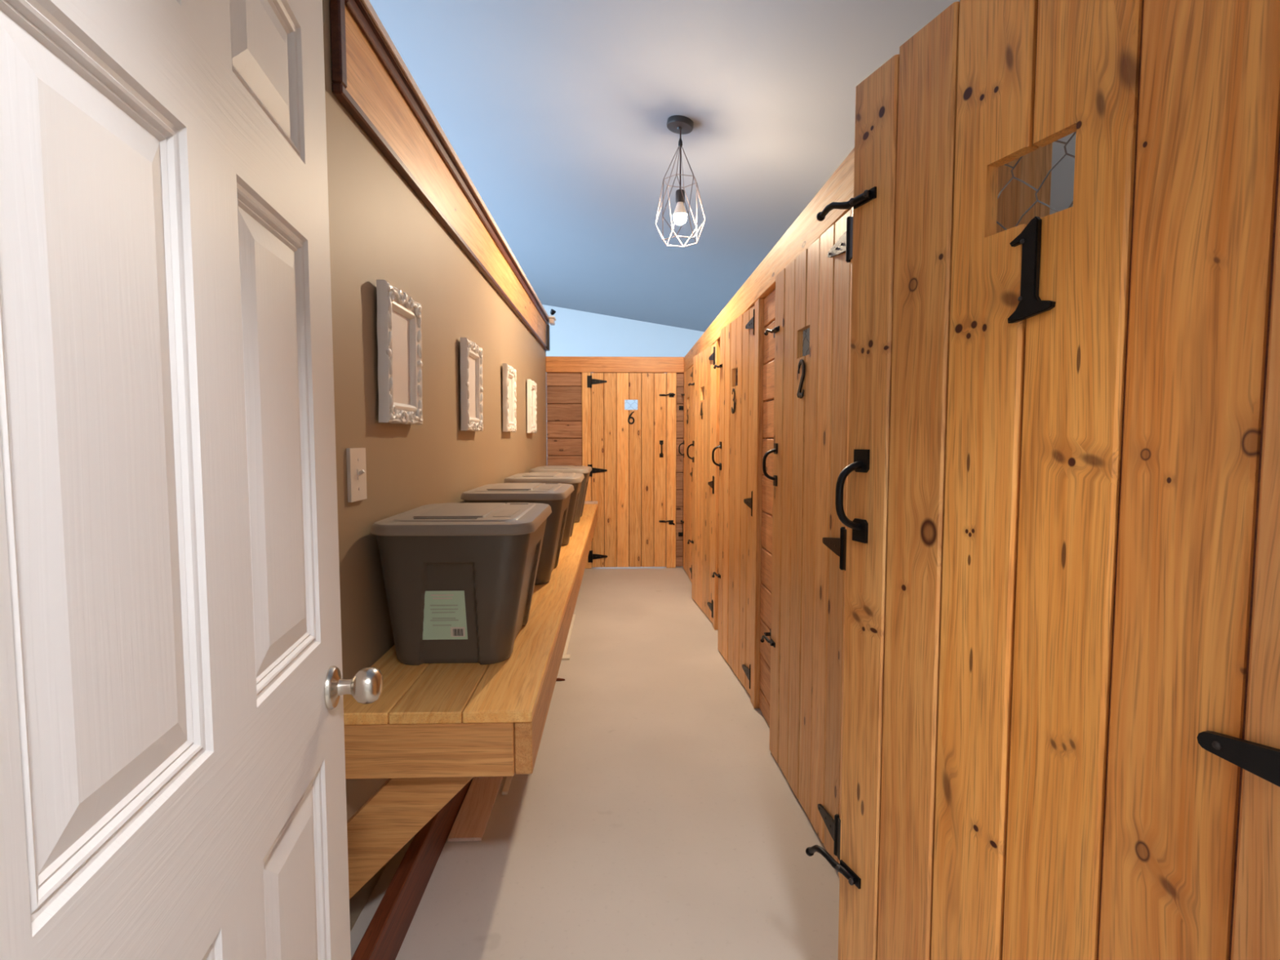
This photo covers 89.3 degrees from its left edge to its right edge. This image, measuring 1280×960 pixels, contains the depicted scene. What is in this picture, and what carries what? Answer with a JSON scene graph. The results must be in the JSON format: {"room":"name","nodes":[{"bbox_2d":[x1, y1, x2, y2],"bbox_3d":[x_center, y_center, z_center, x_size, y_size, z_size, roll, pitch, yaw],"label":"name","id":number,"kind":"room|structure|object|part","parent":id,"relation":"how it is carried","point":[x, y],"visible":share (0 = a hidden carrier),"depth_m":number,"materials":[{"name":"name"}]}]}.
{"room":"indoor boarding kennel","nodes":[
{"label":"indoor boarding kennel","id":0,"kind":"room"},
{"bbox_2d":[322,0,546,931],"bbox_3d":[-0.844,-0.117,3.183,0.110,2.325,6.020,0,4,-2],"label":"wall","id":1,"kind":"structure","parent":0,"point":[380,228],"depth_m":1.93,"materials":[{"name":"beige paint"}]},
{"bbox_2d":[0,0,382,959],"bbox_3d":[-0.412,0.254,0.632,0.178,1.888,0.750,-1,4,-10],"label":"door","id":2,"kind":"structure","parent":1,"relation":"in","point":[173,686],"depth_m":0.52,"materials":[{"name":"white paint"}]},
{"bbox_3d":[-0.383,-0.020,0.456,0.036,0.547,0.222,-1,4,-10],"label":"panel","id":3,"kind":"part","parent":2,"relation":"part of","materials":[{"name":"white paint"}]},
{"bbox_3d":[-0.383,0.719,0.504,0.036,0.600,0.222,-1,4,-10],"label":"panel","id":4,"kind":"part","parent":2,"relation":"part of","materials":[{"name":"white paint"}]},
{"bbox_3d":[-0.441,-0.497,0.741,0.036,0.174,0.222,-1,4,-10],"label":"panel","id":5,"kind":"part","parent":2,"relation":"part of","materials":[{"name":"white paint"}]},
{"bbox_3d":[-0.441,-0.040,0.770,0.036,0.547,0.222,-1,4,-10],"label":"panel","id":6,"kind":"part","parent":2,"relation":"part of","materials":[{"name":"white paint"}]},
{"bbox_3d":[-0.441,0.699,0.818,0.036,0.600,0.222,-1,4,-10],"label":"panel","id":7,"kind":"part","parent":2,"relation":"part of","materials":[{"name":"white paint"}]},
{"bbox_3d":[-0.415,0.302,0.949,0.070,0.062,0.062,-1,4,-10],"label":"knob","id":8,"kind":"part","parent":2,"relation":"part of","materials":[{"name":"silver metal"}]},
{"bbox_2d":[346,448,366,502],"bbox_3d":[-0.726,-0.015,1.679,0.025,0.136,0.100,0,4,-2],"label":"light switch","id":9,"kind":"object","parent":1,"relation":"attached to","point":[356,457],"visible":1,"depth_m":1.66,"materials":[{"name":"white plastic"}]},
{"bbox_2d":[376,279,422,425],"bbox_3d":[-0.722,-0.369,1.970,0.034,0.397,0.320,0,4,-2],"label":"picture frame","id":10,"kind":"object","parent":1,"relation":"attached to","point":[399,340],"visible":1,"depth_m":1.94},
{"bbox_3d":[-0.734,-0.369,1.969,0.006,0.279,0.204,0,4,-2],"label":"panel","id":11,"kind":"part","parent":10,"relation":"part of","materials":[{"name":"white paper"}]},
{"bbox_2d":[328,0,549,351],"bbox_3d":[-0.845,-1.201,3.609,0.181,0.290,5.010,0,4,-2],"label":"trim","id":12,"kind":"structure","parent":1,"relation":"attached to","point":[370,77],"depth_m":2.10,"materials":[{"name":"wood"}]},
{"bbox_3d":[-0.723,-1.067,1.552,0.026,0.238,0.034,0,4,-2],"label":"edge moulding","id":13,"kind":"part","parent":12,"relation":"part of","materials":[{"name":"brown wood"}]},
{"bbox_2d":[342,501,597,899],"bbox_3d":[-0.565,0.619,3.839,0.481,0.535,4.723,0,4,-2],"label":"bench","id":14,"kind":"object","parent":1,"relation":"attached to","point":[432,729],"visible":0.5,"depth_m":1.53,"materials":[{"name":"wood"}]},
{"bbox_2d":[370,502,551,665],"bbox_3d":[-0.512,0.290,1.987,0.440,0.406,0.580,0,4,-2],"label":"storage tote","id":15,"kind":"object","parent":14,"relation":"on","point":[460,578],"visible":1,"depth_m":1.74,"materials":[{"name":"black"}]},
{"bbox_3d":[-0.537,0.090,1.973,0.200,0.005,0.370,0,4,-2],"label":"lid panel","id":16,"kind":"part","parent":15,"relation":"part of","materials":[{"name":"grey plastic"}]},
{"bbox_3d":[-0.512,0.110,1.975,0.440,0.035,0.580,0,4,-2],"label":"lid","id":17,"kind":"part","parent":15,"relation":"part of","materials":[{"name":"grey plastic"}]},
{"bbox_2d":[460,483,573,585],"bbox_3d":[-0.535,0.228,2.949,0.440,0.406,0.580,0,4,-1],"label":"storage tote","id":18,"kind":"object","parent":14,"relation":"on","point":[557,495],"visible":0.38,"depth_m":2.72,"materials":[{"name":"grey plastic"}]},
{"bbox_3d":[-0.560,0.028,2.936,0.200,0.005,0.370,0,4,-1],"label":"lid panel","id":19,"kind":"part","parent":18,"relation":"part of","materials":[{"name":"grey plastic"}]},
{"bbox_3d":[-0.535,0.048,2.938,0.440,0.035,0.580,0,4,-1],"label":"lid","id":20,"kind":"part","parent":18,"relation":"part of","materials":[{"name":"grey plastic"}]},
{"bbox_2d":[503,471,584,546],"bbox_3d":[-0.566,0.165,3.932,0.440,0.406,0.580,0,4,-3],"label":"storage tote","id":21,"kind":"object","parent":14,"relation":"on","point":[575,479],"visible":0.36,"depth_m":3.71,"materials":[{"name":"grey plastic"}]},
{"bbox_3d":[-0.591,-0.035,3.918,0.200,0.005,0.370,0,4,-3],"label":"lid panel","id":22,"kind":"part","parent":21,"relation":"part of","materials":[{"name":"grey plastic"}]},
{"bbox_3d":[-0.566,-0.015,3.920,0.440,0.035,0.580,0,4,-3],"label":"lid","id":23,"kind":"part","parent":21,"relation":"part of","materials":[{"name":"grey plastic"}]},
{"bbox_2d":[528,465,591,523],"bbox_3d":[-0.595,0.099,4.960,0.440,0.406,0.580,0,4,-2],"label":"storage tote","id":24,"kind":"object","parent":14,"relation":"on","point":[585,470],"visible":0.28,"depth_m":4.74,"materials":[{"name":"grey plastic"}]},
{"bbox_3d":[-0.620,-0.101,4.946,0.200,0.005,0.370,0,4,-2],"label":"lid panel","id":25,"kind":"part","parent":24,"relation":"part of","materials":[{"name":"grey plastic"}]},
{"bbox_3d":[-0.595,-0.081,4.948,0.440,0.035,0.580,0,4,-2],"label":"lid","id":26,"kind":"part","parent":24,"relation":"part of","materials":[{"name":"grey plastic"}]},
{"bbox_2d":[459,337,483,431],"bbox_3d":[-0.753,-0.419,2.921,0.034,0.397,0.320,0,4,-2],"label":"picture frame","id":27,"kind":"object","parent":1,"relation":"attached to","point":[471,354],"visible":1,"depth_m":2.90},
{"bbox_3d":[-0.765,-0.419,2.920,0.006,0.279,0.204,0,4,-2],"label":"panel","id":28,"kind":"part","parent":27,"relation":"part of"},
{"bbox_2d":[502,363,516,431],"bbox_3d":[-0.787,-0.489,3.928,0.034,0.397,0.320,0,4,-2],"label":"picture frame","id":29,"kind":"object","parent":1,"relation":"attached to","point":[509,422],"visible":1,"depth_m":3.89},
{"bbox_3d":[-0.799,-0.489,3.927,0.006,0.279,0.204,0,4,-2],"label":"panel","id":30,"kind":"part","parent":29,"relation":"part of","materials":[{"name":"white paper"}]},
{"bbox_2d":[527,378,537,433],"bbox_3d":[-0.821,-0.555,4.935,0.034,0.397,0.320,0,4,-2],"label":"picture frame","id":31,"kind":"object","parent":1,"relation":"attached to","point":[531,385],"visible":1,"depth_m":4.80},
{"bbox_3d":[-0.833,-0.555,4.935,0.006,0.279,0.204,0,4,-2],"label":"panel","id":32,"kind":"part","parent":31,"relation":"part of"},
{"bbox_2d":[546,315,555,351],"bbox_3d":[-0.818,-1.346,5.982,0.078,0.300,0.160,0,4,-2],"label":"trim","id":33,"kind":"structure","parent":1,"relation":"attached to","point":[552,318],"depth_m":5.93,"materials":[{"name":"wood"}]},
{"bbox_2d":[550,309,555,315],"bbox_3d":[-0.797,-1.531,5.946,0.055,0.076,0.051,3,5,40],"label":"spotlight","id":34,"kind":"object","parent":33,"relation":"on","point":[553,312],"visible":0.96,"depth_m":5.93,"materials":[{"name":"black plastic"}]},
{"bbox_2d":[350,566,839,959],"bbox_3d":[-0.909,1.040,4.097,5.650,0.100,13.300,0,4,-2],"label":"floor","id":35,"kind":"structure","parent":0,"point":[655,817],"depth_m":2.07,"materials":[{"name":"paint"}]},
{"bbox_2d":[351,778,472,959],"bbox_3d":[-0.665,0.970,3.324,0.038,0.138,4.650,0,4,-2],"label":"brace","id":36,"kind":"object","parent":35,"relation":"on","point":[384,937],"visible":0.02,"depth_m":1.66,"materials":[{"name":"brown wood"}]},
{"bbox_2d":[447,776,503,841],"bbox_3d":[-0.565,1.079,2.610,0.105,0.011,1.195,0,4,-2],"label":"plank","id":37,"kind":"object","parent":35,"relation":"on","point":[471,821],"visible":0.42,"depth_m":2.16,"materials":[{"name":"brown wood"}]},
{"bbox_2d":[502,776,512,795],"bbox_3d":[-0.487,1.079,2.617,0.020,0.012,0.685,0,4,-2],"label":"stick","id":38,"kind":"object","parent":35,"relation":"on","point":[508,780],"visible":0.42,"depth_m":2.32,"materials":[{"name":"brown wood"}]},
{"bbox_2d":[555,677,564,680],"bbox_3d":[-0.418,1.031,3.349,0.060,0.016,0.017,-1,4,-9],"label":"stick","id":39,"kind":"object","parent":35,"relation":"on","point":[557,678],"visible":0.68,"depth_m":3.34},
{"bbox_2d":[561,613,575,660],"bbox_3d":[-0.447,0.982,4.119,0.067,0.012,0.920,0,4,-2],"label":"trim","id":40,"kind":"structure","parent":35,"relation":"on","point":[565,656],"depth_m":3.94,"materials":[{"name":"beige wood"}]},
{"bbox_2d":[546,372,684,568],"bbox_3d":[-0.218,-0.100,6.200,1.334,1.901,0.097,0,4,-2],"label":"wall","id":41,"kind":"structure","parent":0,"point":[569,398],"depth_m":6.17,"materials":[{"name":"brown wood"}]},
{"bbox_3d":[-0.507,-0.084,6.194,0.084,1.870,0.040,0,4,-2],"label":"post","id":42,"kind":"part","parent":41,"relation":"part of","materials":[{"name":"brown wood"}]},
{"bbox_2d":[546,356,684,373],"bbox_3d":[-0.235,-1.092,6.138,1.305,0.147,0.040,0,4,-2],"label":"trim","id":43,"kind":"structure","parent":41,"relation":"attached to","point":[553,364],"depth_m":6.12,"materials":[{"name":"brown wood"}]},
{"bbox_2d":[586,373,675,567],"bbox_3d":[-0.082,-0.086,6.181,0.831,1.855,0.093,0,4,-2],"label":"door","id":44,"kind":"structure","parent":41,"relation":"in","point":[628,473],"depth_m":6.19,"materials":[{"name":"brown wood"}]},
{"bbox_3d":[0.300,-0.086,6.221,0.090,1.870,0.040,0,4,-2],"label":"post","id":45,"kind":"part","parent":41,"relation":"part of","materials":[{"name":"brown wood"}]},
{"bbox_2d":[542,304,704,456],"bbox_3d":[-1.129,-1.379,10.552,5.650,3.900,0.100,0,4,-2],"label":"wall","id":46,"kind":"structure","parent":0,"point":[575,333],"depth_m":10.47,"materials":[{"name":"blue paint"}]},
{"bbox_2d":[368,0,959,331],"bbox_3d":[-0.954,-2.462,5.199,5.650,1.007,10.650,0,4,-2],"label":"ceiling","id":47,"kind":"structure","parent":0,"point":[557,113],"depth_m":3.91,"materials":[{"name":"paint"}]},
{"bbox_2d":[655,115,705,246],"bbox_3d":[0.242,-1.807,3.902,0.297,0.730,0.303,0,4,-2],"label":"pendant lamp","id":48,"kind":"object","parent":47,"relation":"hanging from","point":[678,124],"visible":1,"depth_m":3.88,"materials":[{"name":"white metal"}]},
{"bbox_3d":[0.242,-1.572,3.918,0.082,0.054,0.082,0,4,-2],"label":"bulb","id":49,"kind":"part","parent":48,"relation":"part of","materials":[{"name":"white"}]},
{"bbox_2d":[675,189,684,203],"bbox_3d":[0.242,-1.712,3.909,0.056,0.078,0.056,0,4,-2],"label":"socket","id":50,"kind":"object","parent":48,"relation":"attached to","point":[679,198],"depth_m":3.89,"materials":[{"name":"brown metal"}]},
{"bbox_3d":[0.243,-1.915,3.896,0.010,0.390,0.009,0,4,-2],"label":"cord","id":51,"kind":"part","parent":48,"relation":"part of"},
{"bbox_2d":[702,142,1052,877],"bbox_3d":[0.588,0.086,3.299,0.206,1.901,5.840,0,4,-2],"label":"wall","id":52,"kind":"structure","parent":0,"point":[1033,166],"depth_m":2.84,"materials":[{"name":"brown wood"}]},
{"bbox_2d":[678,364,693,582],"bbox_3d":[0.424,-0.063,5.835,0.093,1.855,0.852,0,4,-3],"label":"door","id":53,"kind":"structure","parent":52,"relation":"in","point":[688,375],"depth_m":5.83,"materials":[{"name":"brown wood"}]},
{"bbox_3d":[0.389,-0.292,6.117,0.050,0.122,0.016,0,4,-3],"label":"pull handle","id":54,"kind":"part","parent":53,"relation":"part of","materials":[{"name":"black metal"}]},
{"bbox_2d":[686,343,715,622],"bbox_3d":[0.437,0.013,4.650,0.093,1.855,0.852,0,4,-7],"label":"door","id":55,"kind":"structure","parent":52,"relation":"in","point":[703,427],"depth_m":4.60,"materials":[{"name":"brown wood"}]},
{"bbox_3d":[0.380,-0.216,4.929,0.050,0.122,0.016,0,4,-7],"label":"pull handle","id":56,"kind":"part","parent":55,"relation":"part of","materials":[{"name":"black metal"}]},
{"bbox_3d":[0.505,0.043,4.215,0.040,1.870,0.089,0,4,-2],"label":"post","id":57,"kind":"part","parent":52,"relation":"part of","materials":[{"name":"brown wood"}]},
{"bbox_2d":[711,305,755,695],"bbox_3d":[0.487,0.092,3.420,0.093,1.855,0.852,0,4,-6],"label":"door","id":58,"kind":"structure","parent":52,"relation":"in","point":[735,446],"depth_m":3.36,"materials":[{"name":"brown wood"}]},
{"bbox_3d":[0.435,-0.137,3.699,0.050,0.122,0.016,0,4,-6],"label":"pull handle","id":59,"kind":"part","parent":58,"relation":"part of","materials":[{"name":"black metal"}]},
{"bbox_3d":[0.546,0.122,2.983,0.040,1.870,0.089,0,4,-2],"label":"post","id":60,"kind":"part","parent":52,"relation":"part of","materials":[{"name":"brown wood"}]},
{"bbox_2d":[684,147,854,372],"bbox_3d":[0.538,-0.902,3.178,0.040,0.147,6.020,0,4,-2],"label":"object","id":61,"kind":"structure","parent":52,"relation":"attached to","point":[806,228],"depth_m":2.39,"materials":[{"name":"brown wood"}]},
{"bbox_2d":[760,208,853,862],"bbox_3d":[0.534,0.171,2.189,0.093,1.855,0.852,0,4,-4],"label":"door","id":62,"kind":"structure","parent":52,"relation":"in","point":[808,566],"depth_m":2.07,"materials":[{"name":"brown wood"}]},
{"bbox_3d":[0.492,-0.058,2.470,0.050,0.122,0.016,0,4,-4],"label":"pull handle","id":63,"kind":"part","parent":62,"relation":"part of","materials":[{"name":"black metal"}]},
{"bbox_3d":[0.516,0.002,2.475,0.006,0.040,0.036,0,4,-4],"label":"mounting plate","id":64,"kind":"part","parent":62,"relation":"part of","materials":[{"name":"black metal"}]},
{"bbox_3d":[0.516,-0.119,2.467,0.006,0.040,0.036,0,4,-4],"label":"mounting plate","id":65,"kind":"part","parent":62,"relation":"part of","materials":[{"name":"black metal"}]},
{"bbox_3d":[0.588,0.201,1.752,0.040,1.870,0.089,0,4,-2],"label":"post","id":66,"kind":"part","parent":52,"relation":"part of","materials":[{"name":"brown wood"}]},
{"bbox_3d":[0.671,0.231,1.284,0.175,1.870,0.085,0,4,-2],"label":"post","id":67,"kind":"part","parent":52,"relation":"part of","materials":[{"name":"brown wood"}]},
{"bbox_2d":[805,0,1279,959],"bbox_3d":[0.480,0.256,0.855,0.093,1.855,0.870,-1,4,-18],"label":"door","id":68,"kind":"structure","parent":52,"relation":"in","point":[1061,719],"depth_m":0.77,"materials":[{"name":"brown wood"}]},
{"bbox_3d":[0.362,0.028,1.125,0.050,0.122,0.016,-1,4,-18],"label":"pull handle","id":69,"kind":"part","parent":68,"relation":"part of","materials":[{"name":"black metal"}]},
{"bbox_3d":[0.384,0.721,1.185,0.004,0.018,0.056,-1,4,-18],"label":"mounting plate","id":70,"kind":"part","parent":68,"relation":"part of","materials":[{"name":"black metal"}]},
{"bbox_3d":[0.386,0.088,1.136,0.006,0.040,0.036,-1,4,-18],"label":"mounting plate","id":71,"kind":"part","parent":68,"relation":"part of","materials":[{"name":"black metal"}]},
{"bbox_3d":[0.386,-0.033,1.129,0.006,0.040,0.036,-1,4,-18],"label":"mounting plate","id":72,"kind":"part","parent":68,"relation":"part of","materials":[{"name":"black metal"}]},
{"bbox_3d":[0.384,-0.482,1.108,0.004,0.018,0.056,-1,4,-18],"label":"mounting plate","id":73,"kind":"part","parent":68,"relation":"part of","materials":[{"name":"black metal"}]},
{"bbox_2d":[802,132,1075,356],"bbox_3d":[1.154,-0.003,3.941,1.229,1.999,4.785,0,4,-2],"label":"wall","id":74,"kind":"structure","parent":0,"point":[1062,183],"depth_m":1.49,"materials":[{"name":"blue paint"}]}
]}

